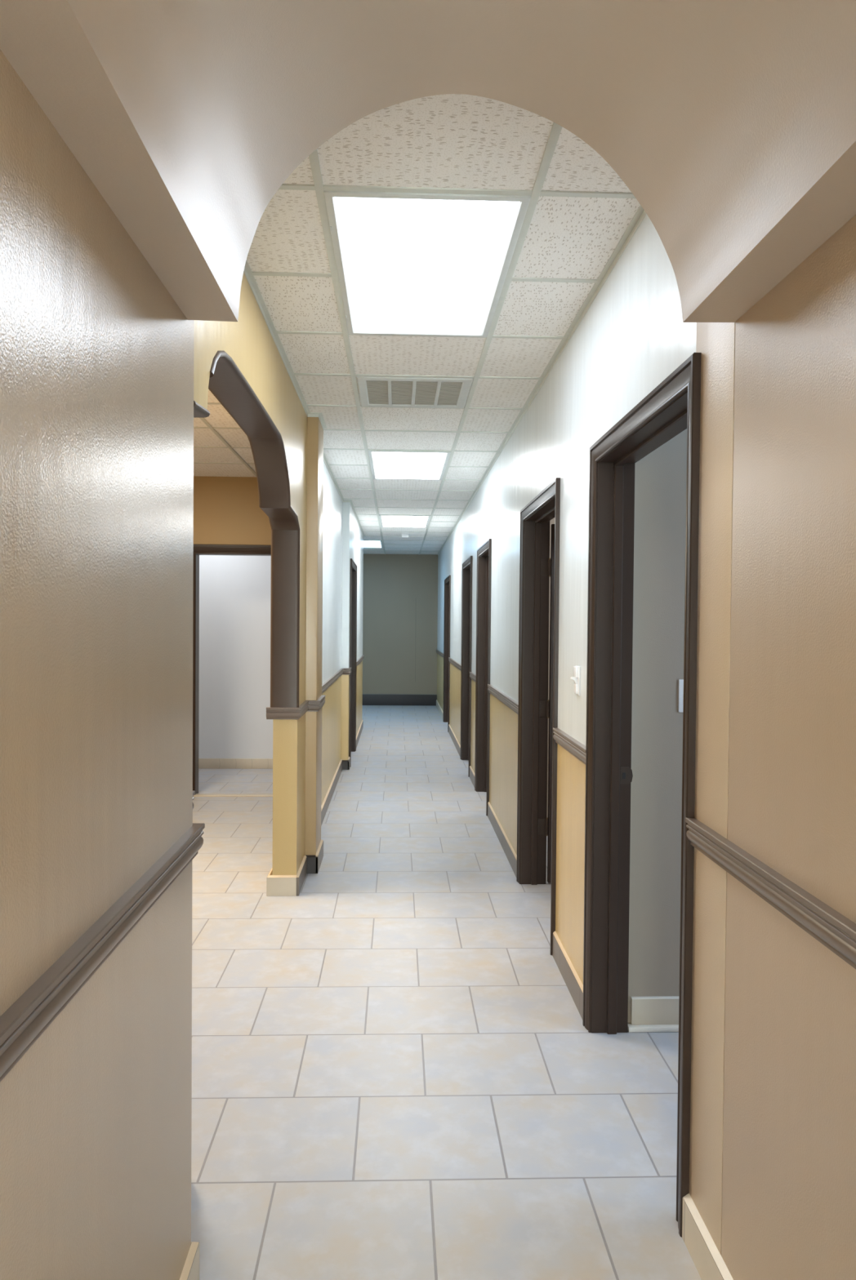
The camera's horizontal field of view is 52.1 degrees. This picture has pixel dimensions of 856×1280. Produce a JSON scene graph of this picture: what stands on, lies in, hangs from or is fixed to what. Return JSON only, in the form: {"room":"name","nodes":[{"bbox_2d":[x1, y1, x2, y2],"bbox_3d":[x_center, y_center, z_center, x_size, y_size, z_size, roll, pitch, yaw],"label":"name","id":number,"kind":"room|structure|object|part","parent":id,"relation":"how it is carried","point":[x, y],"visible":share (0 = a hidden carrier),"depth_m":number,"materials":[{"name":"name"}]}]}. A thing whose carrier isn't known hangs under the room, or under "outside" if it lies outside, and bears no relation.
{"room":"office corridor","nodes":[
{"label":"office corridor","id":0,"kind":"room"},
{"bbox_2d":[0,48,194,1279],"bbox_3d":[-0.545,0.115,0.646,0.157,2.700,2.525,0,1,-2],"label":"wall","id":1,"kind":"structure","parent":0,"point":[96,353],"depth_m":1.26,"materials":[{"name":"beige paint"}]},
{"bbox_2d":[0,790,204,1082],"bbox_3d":[-0.482,0.459,0.862,0.228,0.066,2.932,0,1,-7],"label":"chair rail","id":2,"kind":"object","parent":1,"relation":"attached to","point":[26,1020],"visible":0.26,"depth_m":1.21,"materials":[{"name":"grey wood"}]},
{"bbox_2d":[179,1241,199,1279],"bbox_3d":[-0.494,1.406,0.877,0.221,0.110,2.925,0,1,-7],"label":"baseboard","id":3,"kind":"structure","parent":1,"relation":"attached to","point":[190,1271],"depth_m":1.90,"materials":[{"name":"beige wood"}]},
{"bbox_2d":[193,475,271,545],"bbox_3d":[-2.195,-0.033,7.459,2.535,2.700,0.120,0,1,-2],"label":"wall","id":4,"kind":"structure","parent":0,"point":[227,510],"depth_m":7.40,"materials":[{"name":"beige paint"}]},
{"bbox_2d":[192,544,272,796],"bbox_3d":[-1.582,0.259,7.462,0.930,2.127,0.172,0,1,-2],"label":"door frame","id":5,"kind":"structure","parent":4,"relation":"in","point":[198,549],"depth_m":7.41,"materials":[{"name":"brown wood"}]},
{"bbox_2d":[198,555,272,758],"bbox_3d":[-2.133,-0.047,8.201,2.310,2.700,1.360,0,1,-2],"label":"wall","id":6,"kind":"structure","parent":0,"point":[235,591],"depth_m":8.79,"materials":[{"name":"white paint"}]},
{"bbox_2d":[198,758,272,768],"bbox_3d":[-2.169,1.241,8.800,2.100,0.100,0.012,0,1,-2],"label":"baseboard","id":7,"kind":"structure","parent":6,"relation":"attached to","point":[203,763],"depth_m":8.80,"materials":[{"name":"beige wood"}]},
{"bbox_2d":[193,271,342,875],"bbox_3d":[-0.798,0.021,5.340,0.150,2.700,6.874,0,1,-2],"label":"wall","id":8,"kind":"structure","parent":0,"point":[249,341],"depth_m":4.74,"materials":[{"name":"beige paint"}]},
{"bbox_2d":[193,350,299,707],"bbox_3d":[-0.724,-0.266,3.492,0.154,1.306,2.448,0,1,-2],"label":"trim","id":9,"kind":"structure","parent":8,"relation":"attached to","point":[227,383],"depth_m":4.40,"materials":[{"name":"brown wood"}]},
{"bbox_2d":[266,667,351,719],"bbox_3d":[-0.816,0.354,6.819,0.251,0.066,4.231,0,1,-2],"label":"chair rail","id":10,"kind":"object","parent":8,"relation":"attached to","point":[307,705],"visible":0.96,"depth_m":4.97,"materials":[{"name":"wood"}]},
{"bbox_2d":[304,417,323,855],"bbox_3d":[-0.754,0.021,5.321,0.195,2.700,0.355,0,1,-2],"label":"wall","id":11,"kind":"structure","parent":0,"point":[314,428],"depth_m":5.16,"materials":[{"name":"beige paint"}]},
{"bbox_2d":[306,855,317,873],"bbox_3d":[-0.688,1.323,5.165,0.077,0.105,0.014,0,1,-2],"label":"baseboard","id":12,"kind":"structure","parent":11,"relation":"attached to","point":[311,860],"depth_m":5.16,"materials":[{"name":"tile"}]},
{"bbox_2d":[341,502,363,759],"bbox_3d":[-0.919,-0.083,10.550,0.130,2.700,3.550,0,1,-2],"label":"wall","id":13,"kind":"structure","parent":0,"point":[352,535],"depth_m":8.80,"materials":[{"name":"white paint"}]},
{"bbox_2d":[266,719,363,896],"bbox_3d":[-0.884,1.252,8.539,0.238,0.110,7.624,0,1,-2],"label":"baseboard","id":14,"kind":"structure","parent":13,"relation":"attached to","point":[302,872],"depth_m":4.84,"materials":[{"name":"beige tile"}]},
{"bbox_2d":[342,760,348,769],"bbox_3d":[-0.832,1.255,8.796,0.082,0.095,0.014,0,1,-2],"label":"baseboard","id":15,"kind":"structure","parent":13,"relation":"attached to","point":[344,762],"depth_m":8.79,"materials":[{"name":"tile"}]},
{"bbox_2d":[348,558,356,766],"bbox_3d":[-0.885,0.224,9.501,0.169,2.128,1.137,0,1,-2],"label":"door","id":16,"kind":"structure","parent":13,"relation":"in","point":[353,592],"depth_m":10.00,"materials":[{"name":"brown wood"}]},
{"bbox_2d":[356,654,364,666],"bbox_3d":[-0.937,0.267,11.212,0.156,0.066,2.281,0,1,-2],"label":"chair rail","id":17,"kind":"object","parent":13,"relation":"attached to","point":[359,660],"visible":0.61,"depth_m":11.20,"materials":[{"name":"grey wood"}]},
{"bbox_2d":[362,553,437,693],"bbox_3d":[-0.549,-0.182,15.715,6.400,2.700,0.150,0,1,-2],"label":"wall","id":18,"kind":"structure","parent":0,"point":[400,601],"depth_m":15.64,"materials":[{"name":"grey paint"}]},
{"bbox_2d":[362,693,436,705],"bbox_3d":[-1.698,1.058,15.615,3.715,0.205,0.020,0,1,-2],"label":"baseboard","id":19,"kind":"structure","parent":18,"relation":"attached to","point":[367,699],"depth_m":15.65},
{"bbox_2d":[193,93,645,555],"bbox_3d":[-0.184,-1.378,5.571,6.400,0.142,21.200,0,1,-2],"label":"ceiling","id":20,"kind":"structure","parent":0,"point":[580,217],"depth_m":3.28,"materials":[{"name":"tile"}]},
{"bbox_2d":[363,540,382,547],"bbox_3d":[-0.998,-1.487,13.594,0.585,0.014,1.216,0,1,-2],"label":"recessed light","id":21,"kind":"object","parent":20,"relation":"in","point":[366,544],"visible":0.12,"depth_m":13.58,"materials":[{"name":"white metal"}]},
{"bbox_2d":[378,515,430,527],"bbox_3d":[-0.281,-1.421,10.517,0.585,0.014,1.216,0,1,-2],"label":"recessed light","id":22,"kind":"object","parent":20,"relation":"in","point":[386,521],"visible":1,"depth_m":10.47,"materials":[{"name":"white plastic"}]},
{"bbox_2d":[400,533,408,537],"bbox_3d":[-0.312,-1.432,12.070,0.110,0.052,0.110,0,1,-2],"label":"smoke detector","id":23,"kind":"object","parent":20,"relation":"attached to","point":[403,535],"visible":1,"depth_m":12.02,"materials":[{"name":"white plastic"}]},
{"bbox_2d":[368,450,450,479],"bbox_3d":[-0.151,-1.346,6.800,0.585,0.014,1.216,0,1,-2],"label":"recessed light","id":24,"kind":"object","parent":20,"relation":"in","point":[384,464],"visible":1,"depth_m":6.73,"materials":[{"name":"white plastic"}]},
{"bbox_2d":[355,376,472,408],"bbox_3d":[-0.076,-1.304,4.632,0.577,0.012,0.584,0,1,-2],"label":"ceiling vent","id":25,"kind":"object","parent":20,"relation":"in","point":[374,391],"visible":1,"depth_m":4.60,"materials":[{"name":"white metal"}]},
{"bbox_3d":[-0.264,-1.308,4.625,0.116,0.004,0.500,0,1,-2],"label":"filter panel","id":26,"kind":"part","parent":25,"relation":"part of","materials":[{"name":"grey"}]},
{"bbox_3d":[-0.139,-1.307,4.630,0.116,0.004,0.500,0,1,-2],"label":"filter panel","id":27,"kind":"part","parent":25,"relation":"part of","materials":[{"name":"grey"}]},
{"bbox_3d":[-0.013,-1.306,4.634,0.116,0.004,0.500,0,1,-2],"label":"filter panel","id":28,"kind":"part","parent":25,"relation":"part of","materials":[{"name":"grey"}]},
{"bbox_3d":[0.113,-1.305,4.639,0.116,0.004,0.500,0,1,-2],"label":"filter panel","id":29,"kind":"part","parent":25,"relation":"part of","materials":[{"name":"grey"}]},
{"bbox_2d":[324,191,530,337],"bbox_3d":[-0.022,-1.272,3.083,0.585,0.014,1.216,0,1,-2],"label":"recessed light","id":30,"kind":"object","parent":20,"relation":"in","point":[408,264],"visible":1,"depth_m":2.90,"materials":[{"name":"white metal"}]},
{"bbox_2d":[0,0,855,322],"bbox_3d":[0.121,-0.934,0.620,1.158,0.590,2.468,0,1,-2],"label":"archway","id":31,"kind":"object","parent":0,"point":[731,124],"depth_m":1.48,"materials":[{"name":"beige paint"}]},
{"bbox_2d":[191,705,701,1279],"bbox_3d":[-0.208,1.430,5.626,6.400,0.120,21.200,0,1,-2],"label":"floor","id":32,"kind":"structure","parent":0,"point":[397,1074],"depth_m":2.93,"materials":[{"name":"tile"}]},
{"bbox_2d":[546,428,686,1023],"bbox_3d":[1.689,-0.014,8.140,2.255,2.700,15.150,0,1,-2],"label":"wall","id":33,"kind":"structure","parent":0,"point":[660,476],"depth_m":3.20,"materials":[{"name":"grey paint"}]},
{"bbox_2d":[515,477,559,955],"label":"door frame","id":34,"kind":"structure","parent":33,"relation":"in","point":[535,708],"depth_m":4.96,"materials":[{"name":"brown paint"}]},
{"bbox_3d":[0.696,0.336,4.467,0.020,2.128,1.132,0,1,-2],"label":"casing","id":35,"kind":"part","parent":34,"relation":"part of","materials":[{"name":"black wood"}]},
{"bbox_2d":[626,1023,678,1032],"bbox_3d":[1.802,1.425,3.236,2.150,0.018,0.035,0,1,-2],"label":"trim","id":36,"kind":"structure","parent":33,"relation":"attached to","point":[630,1028],"depth_m":3.19,"materials":[{"name":"white wood"}]},
{"bbox_2d":[630,995,678,1024],"bbox_3d":[1.810,1.366,3.245,2.134,0.099,0.015,0,1,-2],"label":"baseboard","id":37,"kind":"structure","parent":33,"relation":"attached to","point":[643,1010],"depth_m":3.21,"materials":[{"name":"beige wood"}]},
{"bbox_2d":[677,679,683,712],"bbox_3d":[0.949,0.204,3.194,0.072,0.120,0.011,0,1,-2],"label":"light switch","id":38,"kind":"object","parent":33,"relation":"attached to","point":[680,681],"visible":0.2,"depth_m":3.19,"materials":[{"name":"white plastic"}]},
{"bbox_2d":[436,213,855,1279],"bbox_3d":[0.516,-0.012,7.549,0.130,2.700,16.250,0,1,-2],"label":"wall","id":39,"kind":"structure","parent":0,"point":[788,1174],"depth_m":1.77,"materials":[{"name":"beige paint"}]},
{"bbox_2d":[435,699,443,719],"bbox_3d":[0.195,1.145,14.406,0.014,0.110,2.530,0,1,-2],"label":"baseboard","id":40,"kind":"structure","parent":39,"relation":"attached to","point":[441,713],"depth_m":14.27,"materials":[{"name":"beige wood"}]},
{"bbox_2d":[435,648,443,657],"bbox_3d":[0.199,0.224,14.398,0.021,0.066,2.550,0,1,-2],"label":"chair rail","id":41,"kind":"object","parent":39,"relation":"attached to","point":[437,651],"visible":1,"depth_m":14.33,"materials":[{"name":"wood"}]},
{"bbox_2d":[442,575,450,732],"bbox_3d":[0.342,0.175,12.501,0.169,2.128,1.257,0,1,-2],"label":"door","id":42,"kind":"structure","parent":39,"relation":"in","point":[447,580],"depth_m":13.06,"materials":[{"name":"brown wood"}]},
{"bbox_2d":[448,657,461,671],"bbox_3d":[0.328,0.292,10.701,0.021,0.066,2.350,0,1,-2],"label":"chair rail","id":43,"kind":"object","parent":39,"relation":"attached to","point":[451,660],"visible":1,"depth_m":10.53,"materials":[{"name":"wood"}]},
{"bbox_2d":[460,555,472,777],"bbox_3d":[0.464,0.245,8.978,0.169,2.128,1.107,0,1,-2],"label":"door","id":44,"kind":"structure","parent":39,"relation":"in","point":[466,584],"depth_m":9.46,"materials":[{"name":"black wood"}]},
{"bbox_2d":[469,671,475,681],"bbox_3d":[0.419,0.344,8.088,0.021,0.066,0.680,0,1,-2],"label":"chair rail","id":45,"kind":"object","parent":39,"relation":"attached to","point":[472,675],"visible":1,"depth_m":8.10,"materials":[{"name":"grey wood"}]},
{"bbox_2d":[474,538,491,815],"bbox_3d":[0.525,0.280,7.240,0.169,2.128,1.027,0,1,-2],"label":"door frame","id":46,"kind":"structure","parent":39,"relation":"in","point":[482,676],"depth_m":7.68,"materials":[{"name":"black wood"}]},
{"bbox_2d":[487,684,517,714],"bbox_3d":[0.496,0.389,5.877,0.021,0.066,1.705,0,1,-2],"label":"chair rail","id":47,"kind":"object","parent":39,"relation":"attached to","point":[505,700],"visible":0.97,"depth_m":5.72,"materials":[{"name":"grey wood"}]},
{"bbox_2d":[448,724,582,1018],"bbox_3d":[0.435,1.282,7.567,0.012,0.110,8.660,0,1,-2],"label":"baseboard","id":48,"kind":"structure","parent":39,"relation":"attached to","point":[571,980],"depth_m":3.83,"materials":[{"name":"beige wood"}]},
{"bbox_2d":[552,727,585,764],"bbox_3d":[0.577,0.430,3.562,0.021,0.066,0.680,0,1,-2],"label":"chair rail","id":49,"kind":"object","parent":39,"relation":"attached to","point":[572,746],"visible":0.97,"depth_m":3.52,"materials":[{"name":"grey wood"}]},
{"bbox_2d":[569,665,580,695],"bbox_3d":[0.579,0.160,3.455,0.030,0.114,0.074,0,1,-2],"label":"light switch","id":50,"kind":"object","parent":39,"relation":"attached to","point":[576,669],"visible":1,"depth_m":3.43,"materials":[{"name":"white plastic"}]},
{"bbox_3d":[0.590,0.160,3.455,0.007,0.114,0.074,0,1,-2],"label":"plate","id":51,"kind":"part","parent":50,"relation":"part of","materials":[{"name":"white plastic"}]},
{"bbox_2d":[582,352,700,1237],"bbox_3d":[0.678,0.371,2.664,0.156,2.128,1.125,0,1,-2],"label":"door frame","id":52,"kind":"structure","parent":39,"relation":"in","point":[672,407],"depth_m":3.15,"materials":[{"name":"brown paint"}]},
{"bbox_3d":[0.716,0.489,3.160,0.044,0.061,0.003,0,1,-2],"label":"strike plate","id":53,"kind":"part","parent":52,"relation":"part of","materials":[{"name":"brown paint"}]},
{"bbox_2d":[681,1193,733,1279],"bbox_3d":[0.669,1.419,0.789,0.016,0.108,2.674,0,1,-2],"label":"baseboard","id":54,"kind":"structure","parent":39,"relation":"attached to","point":[702,1250],"depth_m":2.00,"materials":[{"name":"beige wood"}]},
{"bbox_2d":[684,817,855,968],"bbox_3d":[0.674,0.486,0.771,0.021,0.066,2.674,0,1,-2],"label":"chair rail","id":55,"kind":"object","parent":39,"relation":"attached to","point":[836,932],"visible":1,"depth_m":1.59,"materials":[{"name":"wood"}]}
]}

